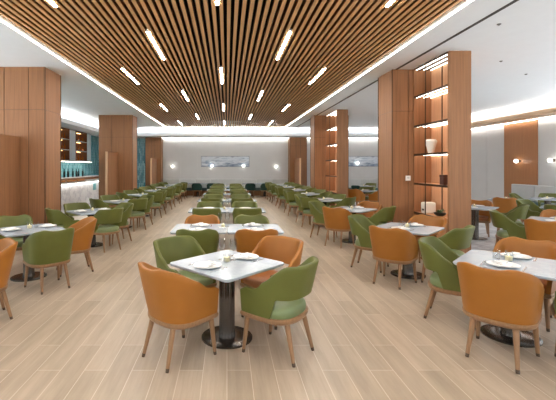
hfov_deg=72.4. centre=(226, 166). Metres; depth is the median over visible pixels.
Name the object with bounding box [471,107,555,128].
soffit
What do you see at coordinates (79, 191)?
bar counter
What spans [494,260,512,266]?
napkin
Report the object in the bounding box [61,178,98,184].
countertop
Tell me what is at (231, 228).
dining table
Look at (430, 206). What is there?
ornament
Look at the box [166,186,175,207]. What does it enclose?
armchair
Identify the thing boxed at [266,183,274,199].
armchair
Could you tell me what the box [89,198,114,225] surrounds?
armchair
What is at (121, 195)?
armchair
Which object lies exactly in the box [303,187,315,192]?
armchair
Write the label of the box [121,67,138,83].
ceiling light
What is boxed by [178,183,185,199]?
armchair
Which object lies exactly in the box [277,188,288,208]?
armchair
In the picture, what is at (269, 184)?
armchair
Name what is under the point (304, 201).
armchair
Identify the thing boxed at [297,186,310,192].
armchair
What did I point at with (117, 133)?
column
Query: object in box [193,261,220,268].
plate
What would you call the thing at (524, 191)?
banquette
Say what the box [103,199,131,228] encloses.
dining table
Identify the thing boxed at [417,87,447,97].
light
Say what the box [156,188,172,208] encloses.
armchair
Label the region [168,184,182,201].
armchair
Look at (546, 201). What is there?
dining table
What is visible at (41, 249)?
tub chair
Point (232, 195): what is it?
armchair
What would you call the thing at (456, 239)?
armchair
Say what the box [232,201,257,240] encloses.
armchair
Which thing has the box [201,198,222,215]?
armchair
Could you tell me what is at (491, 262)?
plate
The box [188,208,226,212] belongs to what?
dining table
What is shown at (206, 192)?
armchair
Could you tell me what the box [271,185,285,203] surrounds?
armchair
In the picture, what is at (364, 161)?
painting
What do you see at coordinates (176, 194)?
armchair
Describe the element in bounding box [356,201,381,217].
tub chair
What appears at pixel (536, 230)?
tub chair
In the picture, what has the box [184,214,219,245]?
tub chair
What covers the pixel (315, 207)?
armchair
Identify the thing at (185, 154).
wall
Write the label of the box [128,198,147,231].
armchair
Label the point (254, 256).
plate
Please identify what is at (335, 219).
tub chair
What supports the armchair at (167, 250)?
on the floor at (85, 340)
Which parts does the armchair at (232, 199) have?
backrest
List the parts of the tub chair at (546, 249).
backrest, seat, leg, seat frame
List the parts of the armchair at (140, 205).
seat frame, seat, backrest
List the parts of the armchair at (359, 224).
leg, seat, backrest, seat frame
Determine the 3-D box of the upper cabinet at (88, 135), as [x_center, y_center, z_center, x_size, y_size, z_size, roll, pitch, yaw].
[-7.419,-1.015,19.660,0.358,1.450,0.580,0,0,0]
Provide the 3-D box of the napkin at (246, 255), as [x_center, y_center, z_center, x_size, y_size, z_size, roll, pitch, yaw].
[0.200,0.930,3.960,0.129,0.031,0.170,0,0,28]
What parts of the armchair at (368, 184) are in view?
backrest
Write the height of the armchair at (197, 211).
0.872 m
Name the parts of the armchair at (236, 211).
backrest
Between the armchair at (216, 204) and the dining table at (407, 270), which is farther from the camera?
the armchair at (216, 204)
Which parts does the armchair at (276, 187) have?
backrest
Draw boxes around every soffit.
[61,118,377,137]
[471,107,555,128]
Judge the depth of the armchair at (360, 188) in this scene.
15.99 m
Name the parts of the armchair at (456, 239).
leg, backrest, seat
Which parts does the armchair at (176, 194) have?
backrest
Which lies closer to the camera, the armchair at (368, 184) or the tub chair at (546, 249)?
the tub chair at (546, 249)
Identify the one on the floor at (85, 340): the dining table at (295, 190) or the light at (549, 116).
the dining table at (295, 190)
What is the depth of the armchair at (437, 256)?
4.14 m
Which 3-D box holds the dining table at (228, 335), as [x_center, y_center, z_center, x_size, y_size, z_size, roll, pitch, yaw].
[0.000,1.335,3.770,0.840,0.750,0.840,0,0,45]
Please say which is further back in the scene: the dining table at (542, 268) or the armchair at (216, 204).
the armchair at (216, 204)
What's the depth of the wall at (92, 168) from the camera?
20.73 m
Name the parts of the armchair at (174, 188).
backrest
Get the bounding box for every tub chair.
[0,214,32,250]
[0,237,17,319]
[22,227,74,294]
[56,216,96,276]
[137,262,218,372]
[176,229,218,253]
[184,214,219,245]
[234,214,269,245]
[235,229,277,279]
[322,206,353,247]
[348,189,365,204]
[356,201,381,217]
[369,191,377,201]
[369,225,418,289]
[407,214,446,271]
[457,262,544,373]
[471,199,492,236]
[492,197,516,220]
[492,237,555,331]
[524,219,555,242]
[540,209,555,216]
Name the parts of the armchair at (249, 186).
backrest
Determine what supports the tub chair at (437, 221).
on the floor at (85, 340)
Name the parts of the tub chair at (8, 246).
leg, seat frame, leg, backrest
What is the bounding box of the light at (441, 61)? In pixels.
[416,54,447,70]
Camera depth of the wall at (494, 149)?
15.09 m
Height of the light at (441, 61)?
0.008 m
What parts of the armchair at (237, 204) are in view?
backrest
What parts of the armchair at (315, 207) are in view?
backrest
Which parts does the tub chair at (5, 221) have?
backrest, seat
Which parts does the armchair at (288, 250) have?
seat frame, seat, backrest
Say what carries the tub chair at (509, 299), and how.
on the floor at (85, 340)
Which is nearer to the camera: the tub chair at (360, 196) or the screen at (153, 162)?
the tub chair at (360, 196)
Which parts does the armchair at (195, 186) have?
backrest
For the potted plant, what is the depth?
7.59 m
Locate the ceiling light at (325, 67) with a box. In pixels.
[309,67,325,83]
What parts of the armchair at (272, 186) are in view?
backrest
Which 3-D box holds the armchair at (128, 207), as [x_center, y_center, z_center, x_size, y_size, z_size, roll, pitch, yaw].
[-2.494,1.278,8.633,0.638,0.872,0.615,0,0,-43]
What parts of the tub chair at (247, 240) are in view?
backrest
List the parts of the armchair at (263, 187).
backrest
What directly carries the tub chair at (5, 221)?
on the floor at (85, 340)
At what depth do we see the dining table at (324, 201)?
10.90 m
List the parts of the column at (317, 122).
panel, panel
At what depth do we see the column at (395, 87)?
8.42 m
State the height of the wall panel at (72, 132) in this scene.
1.450 m
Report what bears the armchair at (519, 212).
on the floor at (485, 245)
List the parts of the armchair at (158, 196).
backrest, seat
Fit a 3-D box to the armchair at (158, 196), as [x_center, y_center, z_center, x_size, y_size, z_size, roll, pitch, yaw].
[-2.496,1.278,12.665,0.615,0.872,0.638,0,0,-44]
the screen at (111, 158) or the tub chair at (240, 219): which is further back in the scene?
the screen at (111, 158)
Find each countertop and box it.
[61,175,98,180]
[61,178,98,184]
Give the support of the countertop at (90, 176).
on the bar counter at (79, 191)
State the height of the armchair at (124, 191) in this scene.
0.872 m
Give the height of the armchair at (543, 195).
0.872 m
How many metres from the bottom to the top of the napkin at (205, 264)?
0.031 m
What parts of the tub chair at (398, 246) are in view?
leg, leg, backrest, seat frame, leg, leg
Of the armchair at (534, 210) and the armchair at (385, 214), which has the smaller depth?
the armchair at (385, 214)
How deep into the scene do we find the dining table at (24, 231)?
5.76 m
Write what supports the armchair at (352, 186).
on the floor at (485, 245)
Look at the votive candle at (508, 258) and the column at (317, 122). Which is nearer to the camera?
the votive candle at (508, 258)
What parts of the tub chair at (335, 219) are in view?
leg, backrest, seat frame, leg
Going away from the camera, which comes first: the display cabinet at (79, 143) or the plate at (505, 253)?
the plate at (505, 253)
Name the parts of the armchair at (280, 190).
backrest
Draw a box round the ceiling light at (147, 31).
[146,29,164,59]
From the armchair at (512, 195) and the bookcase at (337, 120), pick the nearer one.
the armchair at (512, 195)
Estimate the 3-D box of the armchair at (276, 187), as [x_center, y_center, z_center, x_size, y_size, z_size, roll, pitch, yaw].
[2.413,1.278,16.332,0.638,0.872,0.615,0,0,41]
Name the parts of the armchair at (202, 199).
backrest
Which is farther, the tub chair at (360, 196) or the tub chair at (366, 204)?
the tub chair at (360, 196)
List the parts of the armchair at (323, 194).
backrest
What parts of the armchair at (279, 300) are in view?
leg, seat frame, backrest, seat, leg, leg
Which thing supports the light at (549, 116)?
attached to the soffit at (550, 112)
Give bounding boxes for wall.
[61,135,98,176]
[137,131,377,187]
[471,104,555,202]
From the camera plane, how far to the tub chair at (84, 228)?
6.01 m
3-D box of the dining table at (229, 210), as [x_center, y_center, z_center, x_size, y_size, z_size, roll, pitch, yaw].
[0.424,1.335,8.450,0.840,0.750,0.840,0,0,0]
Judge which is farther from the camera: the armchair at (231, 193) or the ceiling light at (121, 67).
the armchair at (231, 193)
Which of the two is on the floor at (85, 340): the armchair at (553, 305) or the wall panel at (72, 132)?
the armchair at (553, 305)
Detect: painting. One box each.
[201,156,249,166]
[349,156,377,166]
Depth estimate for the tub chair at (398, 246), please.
5.30 m
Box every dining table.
[0,223,65,281]
[66,208,102,247]
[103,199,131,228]
[127,193,148,216]
[170,224,226,233]
[170,250,283,348]
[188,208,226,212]
[227,208,265,242]
[227,224,283,233]
[291,189,305,207]
[300,193,319,214]
[317,198,342,225]
[335,206,376,243]
[362,190,376,193]
[377,222,443,279]
[453,249,555,347]
[471,205,498,239]
[528,216,554,220]
[529,197,555,204]
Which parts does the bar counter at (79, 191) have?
panel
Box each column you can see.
[0,67,60,223]
[99,115,136,198]
[145,137,162,185]
[288,137,306,185]
[310,115,348,197]
[378,69,412,222]
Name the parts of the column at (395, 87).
panel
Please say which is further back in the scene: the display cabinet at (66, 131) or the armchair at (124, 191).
the display cabinet at (66, 131)
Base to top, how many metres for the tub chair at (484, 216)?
0.867 m
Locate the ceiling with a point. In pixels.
(87, 43)
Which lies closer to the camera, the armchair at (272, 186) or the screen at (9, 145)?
the screen at (9, 145)
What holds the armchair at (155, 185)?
on the floor at (85, 340)
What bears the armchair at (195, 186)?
on the floor at (85, 340)
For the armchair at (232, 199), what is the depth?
10.16 m
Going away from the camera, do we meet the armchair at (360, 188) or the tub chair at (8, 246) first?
the tub chair at (8, 246)
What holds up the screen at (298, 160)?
on the floor at (85, 340)
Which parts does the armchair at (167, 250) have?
seat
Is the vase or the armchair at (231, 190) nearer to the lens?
the vase
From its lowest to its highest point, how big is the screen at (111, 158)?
2.304 m
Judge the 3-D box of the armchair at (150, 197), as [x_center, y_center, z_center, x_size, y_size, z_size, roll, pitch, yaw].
[-2.496,1.278,11.085,0.615,0.872,0.638,0,0,44]
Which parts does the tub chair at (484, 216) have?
backrest, seat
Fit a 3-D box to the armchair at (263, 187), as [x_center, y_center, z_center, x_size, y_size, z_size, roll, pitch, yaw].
[2.200,1.312,21.339,0.595,0.804,0.622,0,0,1]
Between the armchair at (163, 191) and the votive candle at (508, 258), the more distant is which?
the armchair at (163, 191)
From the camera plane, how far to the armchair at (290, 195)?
12.92 m
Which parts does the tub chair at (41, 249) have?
leg, leg, seat frame, backrest, leg, leg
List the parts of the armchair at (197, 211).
backrest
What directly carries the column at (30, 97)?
on the floor at (85, 340)
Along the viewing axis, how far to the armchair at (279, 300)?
3.26 m
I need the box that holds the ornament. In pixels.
[421,202,435,213]
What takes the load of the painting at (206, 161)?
attached to the wall at (185, 154)
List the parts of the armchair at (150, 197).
backrest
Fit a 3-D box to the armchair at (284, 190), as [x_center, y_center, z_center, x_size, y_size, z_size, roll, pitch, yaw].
[2.416,1.278,13.935,0.615,0.872,0.638,0,0,-44]
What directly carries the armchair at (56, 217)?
on the floor at (85, 340)
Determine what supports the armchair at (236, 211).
on the floor at (85, 340)
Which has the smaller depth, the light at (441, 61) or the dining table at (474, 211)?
the light at (441, 61)
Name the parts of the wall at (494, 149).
timber panel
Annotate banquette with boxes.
[165,179,287,195]
[349,179,377,195]
[511,184,555,205]
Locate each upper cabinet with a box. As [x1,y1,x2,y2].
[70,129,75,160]
[87,134,90,161]
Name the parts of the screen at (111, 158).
edge post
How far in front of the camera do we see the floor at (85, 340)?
3.70 m
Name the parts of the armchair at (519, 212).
backrest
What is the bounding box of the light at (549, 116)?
[474,116,555,128]
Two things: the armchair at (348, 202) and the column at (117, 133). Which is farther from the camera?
the column at (117, 133)
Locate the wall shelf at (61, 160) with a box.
[61,160,91,162]
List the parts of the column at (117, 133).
panel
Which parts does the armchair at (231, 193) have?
backrest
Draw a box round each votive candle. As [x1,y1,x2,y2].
[224,256,229,261]
[505,254,512,260]
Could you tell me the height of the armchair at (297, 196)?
0.872 m
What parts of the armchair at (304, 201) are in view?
seat, backrest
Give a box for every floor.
[0,196,555,399]
[354,202,524,251]
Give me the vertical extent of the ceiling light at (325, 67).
0.054 m
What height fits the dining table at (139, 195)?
0.750 m
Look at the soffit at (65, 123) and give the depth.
21.35 m
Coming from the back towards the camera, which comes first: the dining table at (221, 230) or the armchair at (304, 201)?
the armchair at (304, 201)
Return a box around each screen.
[0,134,19,215]
[105,151,117,206]
[150,158,156,183]
[295,158,300,183]
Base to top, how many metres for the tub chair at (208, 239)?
0.867 m
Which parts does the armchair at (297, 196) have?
backrest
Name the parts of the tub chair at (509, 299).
leg, leg, backrest, seat frame, leg, leg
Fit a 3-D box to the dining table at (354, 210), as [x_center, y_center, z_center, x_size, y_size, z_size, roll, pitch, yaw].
[2.870,1.335,8.600,0.840,0.750,0.840,0,0,-45]
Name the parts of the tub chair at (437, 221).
backrest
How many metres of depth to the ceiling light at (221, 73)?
9.02 m
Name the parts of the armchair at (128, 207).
backrest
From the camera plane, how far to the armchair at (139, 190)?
14.76 m
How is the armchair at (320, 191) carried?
on the floor at (85, 340)
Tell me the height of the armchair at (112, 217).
0.872 m
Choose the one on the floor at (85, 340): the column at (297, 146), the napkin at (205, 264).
the column at (297, 146)
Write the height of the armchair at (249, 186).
0.804 m
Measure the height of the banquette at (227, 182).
0.980 m
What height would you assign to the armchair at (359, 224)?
0.872 m
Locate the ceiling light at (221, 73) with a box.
[220,66,222,83]
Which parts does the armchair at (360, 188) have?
backrest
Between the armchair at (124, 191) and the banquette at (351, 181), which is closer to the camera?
the armchair at (124, 191)
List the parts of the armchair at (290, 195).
backrest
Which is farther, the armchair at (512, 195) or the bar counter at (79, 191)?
the bar counter at (79, 191)
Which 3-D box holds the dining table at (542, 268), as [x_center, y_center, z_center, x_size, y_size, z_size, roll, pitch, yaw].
[2.870,1.335,3.800,0.840,0.750,0.840,0,0,45]
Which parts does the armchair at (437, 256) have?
leg, seat, backrest, seat frame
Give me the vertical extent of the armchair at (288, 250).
0.872 m
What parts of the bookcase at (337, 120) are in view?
panel, panel, panel, panel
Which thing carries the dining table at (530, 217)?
on the floor at (485, 245)
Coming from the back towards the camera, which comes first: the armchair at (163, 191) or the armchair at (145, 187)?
the armchair at (145, 187)
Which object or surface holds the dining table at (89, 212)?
on the floor at (85, 340)
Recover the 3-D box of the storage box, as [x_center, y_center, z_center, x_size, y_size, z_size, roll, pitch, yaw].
[4.380,0.255,7.500,0.188,0.200,0.148,0,0,0]
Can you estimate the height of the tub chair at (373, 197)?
0.867 m
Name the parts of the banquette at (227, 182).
backrest, backrest, backrest, backrest, seat, backrest, backrest, backrest, backrest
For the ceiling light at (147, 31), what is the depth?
6.76 m
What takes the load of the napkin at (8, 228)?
on the plate
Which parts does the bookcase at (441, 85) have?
panel, panel, rail, rail, rail, rail, shelf, shelf, shelf, panel, panel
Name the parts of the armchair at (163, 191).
backrest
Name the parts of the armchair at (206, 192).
backrest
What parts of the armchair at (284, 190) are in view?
backrest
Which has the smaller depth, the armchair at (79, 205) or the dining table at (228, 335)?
the dining table at (228, 335)
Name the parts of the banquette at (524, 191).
backrest, seat, backrest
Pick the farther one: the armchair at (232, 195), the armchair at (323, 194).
the armchair at (323, 194)
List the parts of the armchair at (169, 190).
backrest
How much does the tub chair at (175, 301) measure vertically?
0.867 m
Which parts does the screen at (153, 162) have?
edge post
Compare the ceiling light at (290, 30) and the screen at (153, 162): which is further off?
the screen at (153, 162)
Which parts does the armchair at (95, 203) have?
backrest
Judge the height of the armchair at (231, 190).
0.872 m
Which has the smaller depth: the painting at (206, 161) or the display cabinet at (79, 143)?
the display cabinet at (79, 143)
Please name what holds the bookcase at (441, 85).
on the floor at (85, 340)
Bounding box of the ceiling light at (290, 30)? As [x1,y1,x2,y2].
[276,29,291,59]
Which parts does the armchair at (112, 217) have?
leg, seat frame, seat, backrest, leg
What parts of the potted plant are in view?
pot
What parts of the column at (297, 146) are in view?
panel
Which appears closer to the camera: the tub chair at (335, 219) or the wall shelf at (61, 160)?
the tub chair at (335, 219)
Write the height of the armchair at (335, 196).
0.872 m
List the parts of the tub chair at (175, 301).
leg, leg, backrest, seat frame, leg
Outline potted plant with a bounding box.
[433,209,446,215]
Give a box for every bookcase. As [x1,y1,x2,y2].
[326,109,347,206]
[413,51,470,252]
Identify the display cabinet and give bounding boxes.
[61,127,69,160]
[76,131,86,160]
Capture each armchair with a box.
[45,208,79,228]
[63,202,90,219]
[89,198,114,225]
[93,208,123,252]
[100,195,120,204]
[102,202,133,244]
[116,192,131,199]
[123,190,139,198]
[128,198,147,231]
[130,195,153,226]
[134,188,146,193]
[139,186,153,192]
[147,192,162,217]
[150,184,162,188]
[153,190,166,214]
[153,235,216,286]
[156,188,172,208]
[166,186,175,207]
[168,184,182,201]
[172,185,180,203]
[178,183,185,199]
[192,183,201,196]
[192,208,220,243]
[197,201,221,214]
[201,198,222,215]
[203,194,222,198]
[206,192,223,206]
[208,189,223,192]
[230,189,245,197]
[230,192,247,206]
[231,194,250,198]
[231,198,252,215]
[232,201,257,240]
[233,208,261,243]
[240,235,303,329]
[240,256,318,367]
[245,183,254,196]
[260,183,269,196]
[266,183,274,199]
[269,184,277,201]
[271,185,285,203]
[275,186,283,205]
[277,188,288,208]
[283,189,301,213]
[286,191,300,216]
[294,194,309,223]
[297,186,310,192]
[300,197,324,226]
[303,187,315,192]
[308,201,337,239]
[309,189,325,197]
[316,191,331,205]
[327,194,346,207]
[330,197,355,207]
[348,214,388,272]
[351,185,359,188]
[359,187,373,202]
[365,183,375,195]
[366,206,395,225]
[418,236,475,330]
[420,225,474,282]
[489,209,525,246]
[496,204,529,238]
[509,193,533,202]
[516,199,542,223]
[538,193,555,209]
[543,204,555,209]
[550,291,555,356]
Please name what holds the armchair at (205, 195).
on the floor at (85, 340)
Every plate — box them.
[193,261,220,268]
[233,253,258,259]
[486,260,520,267]
[500,252,531,258]
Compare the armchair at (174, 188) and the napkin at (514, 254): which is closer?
the napkin at (514, 254)
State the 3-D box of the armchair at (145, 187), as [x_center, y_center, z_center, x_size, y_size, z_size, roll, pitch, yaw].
[-3.406,1.278,15.933,0.638,0.872,0.615,0,0,42]
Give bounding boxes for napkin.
[4,227,17,230]
[198,260,215,267]
[239,252,252,258]
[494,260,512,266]
[507,252,523,257]
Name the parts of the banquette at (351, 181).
backrest, backrest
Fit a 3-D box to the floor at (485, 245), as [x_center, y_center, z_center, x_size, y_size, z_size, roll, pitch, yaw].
[8.075,1.710,9.000,6.850,0.001,28.000,0,0,0]
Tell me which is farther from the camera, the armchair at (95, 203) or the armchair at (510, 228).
the armchair at (95, 203)
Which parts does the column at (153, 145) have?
panel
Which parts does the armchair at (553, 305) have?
seat frame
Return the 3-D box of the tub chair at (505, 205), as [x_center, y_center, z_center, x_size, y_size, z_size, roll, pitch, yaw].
[7.940,1.280,10.685,0.618,0.867,0.632,0,0,40]
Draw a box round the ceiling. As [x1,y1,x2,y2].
[0,0,555,130]
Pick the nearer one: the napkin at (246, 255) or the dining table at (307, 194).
the napkin at (246, 255)
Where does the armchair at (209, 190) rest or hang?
on the floor at (85, 340)
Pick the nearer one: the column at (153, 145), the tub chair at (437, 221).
the tub chair at (437, 221)
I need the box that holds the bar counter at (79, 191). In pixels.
[61,178,98,209]
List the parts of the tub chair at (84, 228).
seat frame, backrest, leg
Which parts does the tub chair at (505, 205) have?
backrest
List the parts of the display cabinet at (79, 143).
panel, panel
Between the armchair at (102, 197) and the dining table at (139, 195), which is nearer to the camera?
the armchair at (102, 197)
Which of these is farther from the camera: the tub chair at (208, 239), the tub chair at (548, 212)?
the tub chair at (548, 212)
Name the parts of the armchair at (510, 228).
seat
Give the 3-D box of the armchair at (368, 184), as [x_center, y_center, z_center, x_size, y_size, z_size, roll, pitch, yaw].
[7.457,1.278,19.632,0.638,0.872,0.615,0,0,-41]
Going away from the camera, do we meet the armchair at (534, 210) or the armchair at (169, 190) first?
the armchair at (534, 210)
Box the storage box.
[439,175,447,184]
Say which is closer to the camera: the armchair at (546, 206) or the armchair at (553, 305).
the armchair at (553, 305)
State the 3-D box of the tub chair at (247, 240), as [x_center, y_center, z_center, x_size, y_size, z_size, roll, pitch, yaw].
[0.424,1.280,5.419,0.618,0.867,0.632,0,0,0]
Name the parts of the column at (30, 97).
panel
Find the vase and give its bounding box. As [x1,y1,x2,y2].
[426,139,436,152]
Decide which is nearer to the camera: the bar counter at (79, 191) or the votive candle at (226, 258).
the votive candle at (226, 258)
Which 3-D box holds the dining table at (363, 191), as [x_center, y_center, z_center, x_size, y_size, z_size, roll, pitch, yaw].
[5.550,1.335,15.300,0.840,0.750,0.840,0,0,44]

